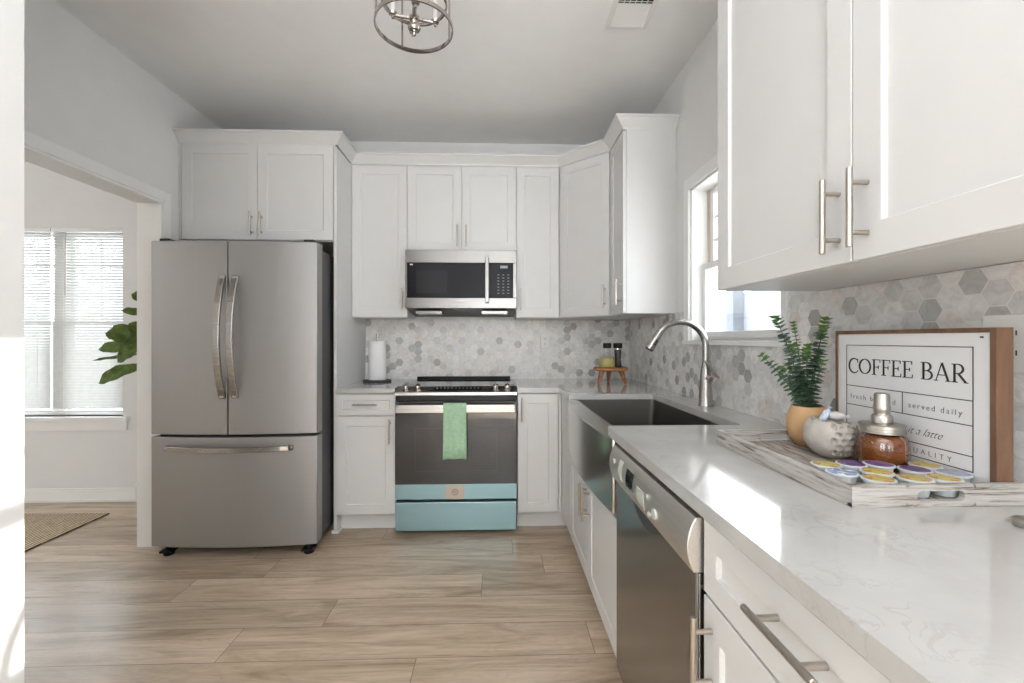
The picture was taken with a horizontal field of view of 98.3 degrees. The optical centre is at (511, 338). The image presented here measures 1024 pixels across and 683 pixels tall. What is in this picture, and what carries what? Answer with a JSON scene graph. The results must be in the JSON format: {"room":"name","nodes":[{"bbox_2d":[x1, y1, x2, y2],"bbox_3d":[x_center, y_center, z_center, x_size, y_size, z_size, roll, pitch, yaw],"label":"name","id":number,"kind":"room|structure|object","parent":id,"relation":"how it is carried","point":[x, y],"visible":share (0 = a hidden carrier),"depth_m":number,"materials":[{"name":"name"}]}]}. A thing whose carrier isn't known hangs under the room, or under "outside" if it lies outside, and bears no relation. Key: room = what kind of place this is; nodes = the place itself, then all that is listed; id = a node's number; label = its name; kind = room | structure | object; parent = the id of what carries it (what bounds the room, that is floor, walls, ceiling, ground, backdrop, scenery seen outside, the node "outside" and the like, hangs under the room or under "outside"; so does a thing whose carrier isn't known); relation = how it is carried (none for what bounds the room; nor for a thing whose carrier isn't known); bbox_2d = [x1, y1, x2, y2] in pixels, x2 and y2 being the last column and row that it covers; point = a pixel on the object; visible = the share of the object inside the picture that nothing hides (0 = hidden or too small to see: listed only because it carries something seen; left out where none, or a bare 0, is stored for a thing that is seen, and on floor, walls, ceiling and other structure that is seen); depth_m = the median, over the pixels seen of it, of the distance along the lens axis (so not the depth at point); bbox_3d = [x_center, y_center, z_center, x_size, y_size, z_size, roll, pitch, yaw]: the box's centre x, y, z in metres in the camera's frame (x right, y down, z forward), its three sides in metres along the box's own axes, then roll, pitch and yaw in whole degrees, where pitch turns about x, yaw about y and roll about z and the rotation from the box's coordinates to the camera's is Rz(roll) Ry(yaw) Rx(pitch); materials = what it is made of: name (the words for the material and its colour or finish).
{"room":"kitchen","nodes":[
{"label":"kitchen","id":0,"kind":"room"},
{"bbox_2d":[0,0,23,682],"bbox_3d":[-1.086,-0.147,-0.136,0.120,2.742,2.200,0,0,-2],"label":"wall","id":1,"kind":"structure","parent":0,"point":[11,11],"depth_m":0.94,"materials":[{"name":"paint"}]},
{"bbox_2d":[24,0,221,240],"bbox_3d":[-2.121,-0.147,2.092,0.125,2.742,2.563,0,0,-2],"label":"wall","id":2,"kind":"structure","parent":0,"point":[84,96],"depth_m":2.21,"materials":[{"name":"paint"}]},
{"bbox_2d":[24,130,170,546],"bbox_3d":[-2.109,0.175,1.803,0.151,2.097,1.749,0,0,-2],"label":"trim","id":3,"kind":"structure","parent":2,"relation":"attached to","point":[153,204],"depth_m":2.60,"materials":[{"name":"paint"}]},
{"bbox_2d":[172,113,679,166],"bbox_3d":[-0.567,-1.251,2.794,3.028,0.078,0.643,0,0,-2],"label":"crown molding","id":4,"kind":"structure","parent":2,"relation":"attached to","point":[621,122],"depth_m":2.79,"materials":[{"name":"paint"}]},
{"bbox_2d":[24,502,622,682],"bbox_3d":[-1.400,1.284,-0.025,8.000,0.120,7.243,0,0,-2],"label":"floor","id":5,"kind":"structure","parent":0,"point":[368,605],"depth_m":1.98,"materials":[{"name":"brown wood"}]},
{"bbox_2d":[24,513,108,551],"bbox_3d":[-3.729,1.219,2.245,1.895,0.010,1.635,0,0,-2],"label":"jute rug","id":6,"kind":"object","parent":5,"relation":"on","point":[39,529],"visible":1,"depth_m":2.90,"materials":[{"name":"beige wicker"}]},
{"bbox_2d":[92,291,136,502],"bbox_3d":[-2.448,0.342,2.892,0.488,1.764,0.275,0,0,-29],"label":"fiddle leaf fig","id":7,"kind":"object","parent":5,"relation":"on","point":[124,336],"visible":0.33,"depth_m":2.83,"materials":[{"name":"green plant"}]},
{"bbox_2d":[152,238,333,555],"bbox_3d":[-1.574,0.329,2.858,0.916,1.790,0.942,0,0,-2],"label":"refrigerator","id":8,"kind":"object","parent":5,"relation":"on","point":[243,331],"visible":0.98,"depth_m":2.47,"materials":[{"name":"metal"}]},
{"bbox_2d":[332,147,365,533],"bbox_3d":[-1.122,0.007,3.094,0.041,2.434,0.626,0,0,-2],"label":"end panel","id":9,"kind":"object","parent":5,"relation":"on","point":[349,332],"visible":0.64,"depth_m":2.90,"materials":[{"name":"paint"}]},
{"bbox_2d":[337,393,396,528],"bbox_3d":[-0.929,0.782,3.079,0.368,0.884,0.667,0,0,-2],"label":"base cabinet","id":10,"kind":"object","parent":5,"relation":"on","point":[365,421],"visible":0.71,"depth_m":2.79,"materials":[{"name":"paint"}]},
{"bbox_2d":[335,379,412,392],"bbox_3d":[-0.929,0.325,3.087,0.368,0.030,0.636,0,0,-2],"label":"countertop","id":11,"kind":"structure","parent":10,"relation":"on","point":[358,387],"depth_m":2.83,"materials":[{"name":"white stone"}]},
{"bbox_2d":[363,333,390,382],"bbox_3d":[-0.974,0.135,3.204,0.198,0.349,0.198,0,0,-2],"label":"paper towel holder","id":12,"kind":"object","parent":11,"relation":"on","point":[377,334],"visible":0.66,"depth_m":3.15,"materials":[{"name":"black metal"}]},
{"bbox_2d":[368,341,385,379],"bbox_3d":[-0.974,0.155,3.204,0.124,0.277,0.124,0,0,-2],"label":"paper towel roll","id":13,"kind":"object","parent":12,"relation":"on","point":[376,349],"visible":1,"depth_m":3.15,"materials":[{"name":"white paper"}]},
{"bbox_2d":[394,376,516,530],"bbox_3d":[-0.359,0.750,3.065,0.762,0.947,0.695,0,0,-2],"label":"range","id":14,"kind":"object","parent":5,"relation":"on","point":[478,492],"visible":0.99,"depth_m":2.77,"materials":[{"name":"silver glass"}]},
{"bbox_2d":[443,403,466,459],"bbox_3d":[-0.350,0.566,2.717,0.147,0.346,0.048,0,0,-2],"label":"dish towel","id":15,"kind":"object","parent":14,"relation":"hanging from","point":[454,414],"visible":1,"depth_m":2.71,"materials":[{"name":"green fabric"}]},
{"bbox_2d":[400,379,515,385],"bbox_3d":[-0.360,0.317,3.105,0.762,0.022,0.530,0,0,-2],"label":"cooktop","id":16,"kind":"object","parent":14,"relation":"in","point":[423,382],"depth_m":3.11,"materials":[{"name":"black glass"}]},
{"bbox_2d":[516,392,565,525],"bbox_3d":[0.205,0.782,3.117,0.360,0.884,0.667,0,0,-2],"label":"base cabinet","id":17,"kind":"object","parent":5,"relation":"on","point":[539,415],"visible":0.75,"depth_m":2.83,"materials":[{"name":"paint"}]},
{"bbox_2d":[562,395,616,658],"bbox_3d":[0.632,0.782,2.221,0.669,0.884,1.388,0,0,-2],"label":"base cabinet","id":18,"kind":"object","parent":5,"relation":"on","point":[592,527],"visible":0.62,"depth_m":1.91,"materials":[{"name":"paint"}]},
{"bbox_2d":[514,379,1023,682],"bbox_3d":[0.518,0.325,1.886,0.904,0.030,3.134,0,0,-2],"label":"countertop","id":19,"kind":"structure","parent":18,"relation":"on","point":[922,594],"depth_m":0.66,"materials":[{"name":"white stone"}]},
{"bbox_2d":[593,367,628,383],"bbox_3d":[0.683,0.253,3.064,0.238,0.113,0.238,0,0,-2],"label":"stand","id":20,"kind":"object","parent":19,"relation":"on","point":[601,370],"visible":0.92,"depth_m":3.01,"materials":[{"name":"brown wood"}]},
{"bbox_2d":[599,343,614,367],"bbox_3d":[0.656,0.113,3.054,0.110,0.168,0.110,0,0,-2],"label":"oil bottle","id":21,"kind":"object","parent":20,"relation":"on","point":[606,362],"visible":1,"depth_m":3.01,"materials":[{"name":"clear glass"}]},
{"bbox_2d":[613,343,621,366],"bbox_3d":[0.736,0.113,3.081,0.062,0.168,0.061,0,0,-2],"label":"pepper mill","id":22,"kind":"object","parent":20,"relation":"on","point":[617,347],"visible":0.95,"depth_m":3.06,"materials":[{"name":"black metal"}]},
{"bbox_2d":[568,399,718,513],"bbox_3d":[0.562,0.471,2.016,0.535,0.262,0.980,0,0,-2],"label":"farmhouse sink","id":23,"kind":"object","parent":19,"relation":"in","point":[590,446],"visible":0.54,"depth_m":2.02,"materials":[{"name":"metal"}]},
{"bbox_2d":[578,399,718,425],"bbox_3d":[0.605,0.457,2.040,0.446,0.234,0.934,0,0,-2],"label":"basin","id":24,"kind":"object","parent":23,"relation":"in","point":[612,412],"depth_m":2.49,"materials":[{"name":"metal"}]},
{"bbox_2d":[645,318,719,406],"bbox_3d":[0.774,0.108,2.031,0.324,0.404,0.088,0,0,-2],"label":"kitchen faucet","id":25,"kind":"object","parent":19,"relation":"on","point":[705,386],"visible":1,"depth_m":2.03,"materials":[{"name":"metal"}]},
{"bbox_2d":[717,429,1023,507],"bbox_3d":[0.785,0.289,1.068,0.340,0.040,0.502,0,0,-2],"label":"serving tray","id":26,"kind":"object","parent":19,"relation":"on","point":[785,457],"visible":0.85,"depth_m":0.83,"materials":[{"name":"white wood"}]},
{"bbox_2d":[757,315,832,446],"bbox_3d":[0.800,0.117,1.262,0.205,0.368,0.104,0,0,12],"label":"eucalyptus","id":27,"kind":"object","parent":26,"relation":"on","point":[798,413],"visible":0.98,"depth_m":1.24,"materials":[{"name":"plant"}]},
{"bbox_2d":[810,460,842,472],"bbox_3d":[0.675,0.284,0.952,0.057,0.033,0.057,0,0,-2],"label":"pod","id":28,"kind":"object","parent":26,"relation":"on","point":[821,465],"visible":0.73,"depth_m":0.94,"materials":[{"name":"plastic"}]},
{"bbox_2d":[803,416,861,458],"bbox_3d":[0.816,0.251,1.128,0.129,0.100,0.125,0,0,-37],"label":"stone bowl","id":29,"kind":"object","parent":26,"relation":"on","point":[832,439],"visible":0.91,"depth_m":1.09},
{"bbox_2d":[820,405,832,420],"bbox_3d":[0.806,0.197,1.139,0.035,0.052,0.014,0,0,9],"label":"candy","id":30,"kind":"object","parent":29,"relation":"in","point":[826,413],"visible":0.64,"depth_m":1.13,"materials":[{"name":"blue plastic"}]},
{"bbox_2d":[829,411,849,419],"bbox_3d":[0.831,0.197,1.135,0.054,0.023,0.017,0,0,9],"label":"candy","id":31,"kind":"object","parent":29,"relation":"in","point":[834,415],"visible":1,"depth_m":1.13,"materials":[{"name":"white plastic"}]},
{"bbox_2d":[825,468,859,483],"bbox_3d":[0.667,0.284,0.895,0.057,0.033,0.057,0,0,-2],"label":"pod","id":32,"kind":"object","parent":26,"relation":"on","point":[850,476],"visible":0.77,"depth_m":0.88,"materials":[{"name":"plastic"}]},
{"bbox_2d":[835,460,867,480],"bbox_3d":[0.733,0.284,0.957,0.057,0.033,0.057,0,0,-2],"label":"pod","id":33,"kind":"object","parent":26,"relation":"on","point":[854,466],"visible":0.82,"depth_m":0.94,"materials":[{"name":"plastic"}]},
{"bbox_2d":[859,467,895,477],"bbox_3d":[0.742,0.284,0.900,0.057,0.033,0.057,0,0,-2],"label":"pod","id":34,"kind":"object","parent":26,"relation":"on","point":[865,470],"visible":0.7,"depth_m":0.89,"materials":[{"name":"plastic"}]},
{"bbox_2d":[860,474,897,483],"bbox_3d":[0.707,0.284,0.854,0.057,0.033,0.057,0,0,-2],"label":"pod","id":35,"kind":"object","parent":26,"relation":"on","point":[867,478],"visible":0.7,"depth_m":0.85,"materials":[{"name":"plastic"}]},
{"bbox_2d":[862,460,895,471],"bbox_3d":[0.790,0.284,0.954,0.057,0.033,0.057,0,0,-2],"label":"pod","id":36,"kind":"object","parent":26,"relation":"on","point":[871,463],"visible":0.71,"depth_m":0.94,"materials":[{"name":"plastic"}]},
{"bbox_2d":[856,392,908,471],"bbox_3d":[0.853,0.212,1.021,0.102,0.177,0.099,0,0,-2],"label":"jar","id":37,"kind":"object","parent":26,"relation":"on","point":[882,438],"visible":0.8,"depth_m":1.00,"materials":[{"name":"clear glass"}]},
{"bbox_2d":[896,474,934,497],"bbox_3d":[0.779,0.284,0.856,0.057,0.033,0.057,0,0,-2],"label":"pod","id":38,"kind":"object","parent":26,"relation":"on","point":[903,478],"visible":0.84,"depth_m":0.84,"materials":[{"name":"plastic"}]},
{"bbox_2d":[897,465,933,475],"bbox_3d":[0.833,0.284,0.916,0.057,0.033,0.057,0,0,-2],"label":"pod","id":39,"kind":"object","parent":26,"relation":"on","point":[904,469],"visible":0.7,"depth_m":0.91,"materials":[{"name":"plastic"}]},
{"bbox_2d":[835,327,1013,481],"bbox_3d":[0.926,0.139,1.037,0.034,0.322,0.400,0,0,-2],"label":"framed sign","id":40,"kind":"object","parent":26,"relation":"on","point":[952,389],"visible":0.85,"depth_m":0.94,"materials":[{"name":"brown wood"}]},
{"bbox_2d":[907,461,943,470],"bbox_3d":[0.883,0.284,0.947,0.057,0.033,0.057,0,0,-2],"label":"pod","id":41,"kind":"object","parent":26,"relation":"on","point":[931,466],"visible":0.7,"depth_m":0.94,"materials":[{"name":"plastic"}]},
{"bbox_2d":[924,473,964,496],"bbox_3d":[0.837,0.284,0.858,0.057,0.033,0.057,0,0,-2],"label":"pod","id":42,"kind":"object","parent":26,"relation":"on","point":[939,478],"visible":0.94,"depth_m":0.85,"materials":[{"name":"plastic"}]},
{"bbox_2d":[933,469,972,481],"bbox_3d":[0.885,0.284,0.889,0.057,0.033,0.057,0,0,-2],"label":"pod","id":43,"kind":"object","parent":26,"relation":"on","point":[966,477],"visible":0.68,"depth_m":0.88,"materials":[{"name":"plastic"}]},
{"bbox_2d":[1010,515,1023,528],"bbox_3d":[0.853,0.303,0.729,0.044,0.012,0.044,0,0,-2],"label":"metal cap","id":44,"kind":"object","parent":19,"relation":"on","point":[1017,520],"visible":1,"depth_m":0.73,"materials":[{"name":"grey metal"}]},
{"bbox_2d":[609,444,706,682],"bbox_3d":[0.654,0.784,1.208,0.635,0.880,0.618,0,0,-2],"label":"dishwasher","id":45,"kind":"object","parent":5,"relation":"on","point":[660,537],"visible":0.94,"depth_m":1.12,"materials":[{"name":"metal"}]},
{"bbox_2d":[690,519,892,682],"bbox_3d":[0.685,0.782,0.617,0.671,0.884,0.557,0,0,-2],"label":"base cabinet","id":46,"kind":"object","parent":5,"relation":"on","point":[755,630],"visible":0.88,"depth_m":0.69,"materials":[{"name":"paint"}]},
{"bbox_2d":[24,141,628,488],"bbox_3d":[-2.225,-0.147,3.441,6.582,2.742,0.140,0,0,-2],"label":"wall","id":47,"kind":"structure","parent":0,"point":[52,459],"depth_m":3.34,"materials":[{"name":"paint"}]},
{"bbox_2d":[24,232,129,430],"bbox_3d":[-3.555,-0.073,3.366,1.338,1.525,0.160,0,0,-2],"label":"window","id":48,"kind":"structure","parent":47,"relation":"in","point":[99,421],"depth_m":3.33,"materials":[{"name":"paint"}]},
{"bbox_2d":[24,228,52,411],"bbox_3d":[-3.815,-0.141,3.334,0.673,1.387,0.028,0,0,-2],"label":"window blind","id":49,"kind":"object","parent":48,"relation":"attached to","point":[37,354],"visible":0.56,"depth_m":3.34,"materials":[{"name":"white plastic"}]},
{"bbox_2d":[51,228,122,411],"bbox_3d":[-3.206,-0.141,3.344,0.524,1.387,0.048,0,0,-2],"label":"window blind","id":50,"kind":"object","parent":48,"relation":"attached to","point":[77,377],"visible":0.95,"depth_m":3.35,"materials":[{"name":"white plastic"}]},
{"bbox_2d":[24,488,135,502],"bbox_3d":[-3.869,1.174,3.304,3.287,0.100,0.024,0,0,-2],"label":"baseboard","id":51,"kind":"structure","parent":47,"relation":"attached to","point":[54,495],"depth_m":3.32,"materials":[{"name":"paint"}]},
{"bbox_2d":[179,143,333,256],"bbox_3d":[-1.612,-0.920,3.064,0.956,0.604,0.652,0,0,-2],"label":"upper cabinet","id":52,"kind":"object","parent":47,"relation":"attached to","point":[243,192],"visible":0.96,"depth_m":2.78,"materials":[{"name":"paint"}]},
{"bbox_2d":[352,165,415,319],"bbox_3d":[-0.927,-0.681,3.229,0.380,1.066,0.369,0,0,-2],"label":"upper cabinet","id":53,"kind":"object","parent":47,"relation":"attached to","point":[379,192],"visible":0.97,"depth_m":3.09,"materials":[{"name":"paint"}]},
{"bbox_2d":[407,166,515,249],"bbox_3d":[-0.356,-0.913,3.248,0.761,0.602,0.369,0,0,-2],"label":"upper cabinet","id":54,"kind":"object","parent":47,"relation":"attached to","point":[449,207],"visible":0.9,"depth_m":3.10,"materials":[{"name":"paint"}]},
{"bbox_2d":[366,319,628,378],"bbox_3d":[-0.099,0.079,3.438,2.050,0.462,0.008,0,0,-2],"label":"backsplash","id":55,"kind":"structure","parent":47,"relation":"attached to","point":[415,348],"depth_m":3.43,"materials":[{"name":"tile"}]},
{"bbox_2d":[541,334,549,348],"bbox_3d":[0.258,0.019,3.441,0.070,0.116,0.008,0,0,-2],"label":"wall outlet","id":56,"kind":"object","parent":55,"relation":"attached to","point":[545,338],"visible":1,"depth_m":3.44,"materials":[{"name":"white plastic"}]},
{"bbox_2d":[514,167,558,319],"bbox_3d":[0.177,-0.681,3.266,0.304,1.066,0.369,0,0,-2],"label":"upper cabinet","id":57,"kind":"object","parent":47,"relation":"attached to","point":[537,188],"visible":0.96,"depth_m":3.12,"materials":[{"name":"paint"}]},
{"bbox_2d":[54,0,717,144],"bbox_3d":[-1.400,-1.578,-0.025,8.000,0.120,7.243,0,0,-2],"label":"ceiling","id":58,"kind":"structure","parent":0,"point":[510,71],"depth_m":2.42,"materials":[{"name":"paint"}]},
{"bbox_2d":[374,0,452,53],"bbox_3d":[-0.353,-1.306,1.601,0.280,0.424,0.280,0,0,-2],"label":"ceiling light","id":59,"kind":"object","parent":58,"relation":"attached to","point":[413,24],"visible":1,"depth_m":1.61,"materials":[{"name":"silver metal"}]},
{"bbox_2d":[605,0,658,29],"bbox_3d":[0.558,-1.513,1.920,0.200,0.009,0.480,0,0,-2],"label":"ceiling vent","id":60,"kind":"object","parent":58,"relation":"in","point":[624,14],"visible":1,"depth_m":2.06,"materials":[{"name":"white plastic"}]},
{"bbox_2d":[405,250,515,316],"bbox_3d":[-0.355,-0.390,3.201,0.758,0.438,0.435,0,0,-2],"label":"microwave oven","id":61,"kind":"object","parent":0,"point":[438,283],"visible":1,"depth_m":3.03,"materials":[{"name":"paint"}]},
{"bbox_2d":[786,404,824,446],"bbox_3d":[0.837,0.245,1.255,0.104,0.112,0.104,0,0,-2],"label":"pot","id":62,"kind":"object","parent":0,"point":[797,414],"depth_m":1.23,"materials":[{"name":"ceramic"}]},
{"bbox_2d":[652,18,1023,331],"bbox_3d":[1.073,-0.147,1.168,0.140,2.742,4.903,0,0,-2],"label":"wall","id":63,"kind":"structure","parent":0,"point":[693,95],"depth_m":2.36,"materials":[{"name":"paint"}]},
{"bbox_2d":[554,152,653,319],"bbox_3d":[0.635,-0.681,3.158,0.602,1.066,0.615,0,0,-2],"label":"upper cabinet","id":64,"kind":"object","parent":63,"relation":"attached to","point":[584,185],"visible":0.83,"depth_m":2.98,"materials":[{"name":"paint"}]},
{"bbox_2d":[611,130,675,315],"bbox_3d":[0.775,-0.681,2.715,0.352,1.066,0.290,0,0,-2],"label":"upper cabinet","id":65,"kind":"object","parent":63,"relation":"attached to","point":[643,162],"visible":1,"depth_m":2.57,"materials":[{"name":"paint"}]},
{"bbox_2d":[682,154,789,346],"bbox_3d":[1.029,-0.418,2.012,0.152,0.895,0.871,0,0,-2],"label":"window","id":66,"kind":"structure","parent":63,"relation":"in","point":[701,201],"depth_m":2.37,"materials":[{"name":"paint"}]},
{"bbox_2d":[629,262,1023,481],"bbox_3d":[0.975,0.079,1.901,0.008,0.462,3.135,0,0,-2],"label":"backsplash","id":67,"kind":"structure","parent":63,"relation":"attached to","point":[958,299],"depth_m":1.40,"materials":[{"name":"tile"}]},
{"bbox_2d":[982,314,1023,372],"bbox_3d":[1.001,0.009,0.859,0.008,0.116,0.162,0,0,-2],"label":"wall outlet","id":68,"kind":"object","parent":67,"relation":"attached to","point":[1016,321],"visible":0.36,"depth_m":0.88,"materials":[{"name":"white plastic"}]},
{"bbox_2d":[718,0,1023,290],"bbox_3d":[0.824,-0.684,0.885,0.377,1.060,1.085,0,0,-2],"label":"upper cabinet","id":69,"kind":"object","parent":63,"relation":"attached to","point":[861,142],"visible":1,"depth_m":0.87,"materials":[{"name":"paint"}]},
{"label":"outside","id":70,"kind":"structure","parent":0,"visible":0},
{"bbox_2d":[716,291,780,331],"bbox_3d":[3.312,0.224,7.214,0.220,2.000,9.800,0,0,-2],"label":"window","id":71,"kind":"structure","parent":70,"point":[737,310],"depth_m":6.37,"materials":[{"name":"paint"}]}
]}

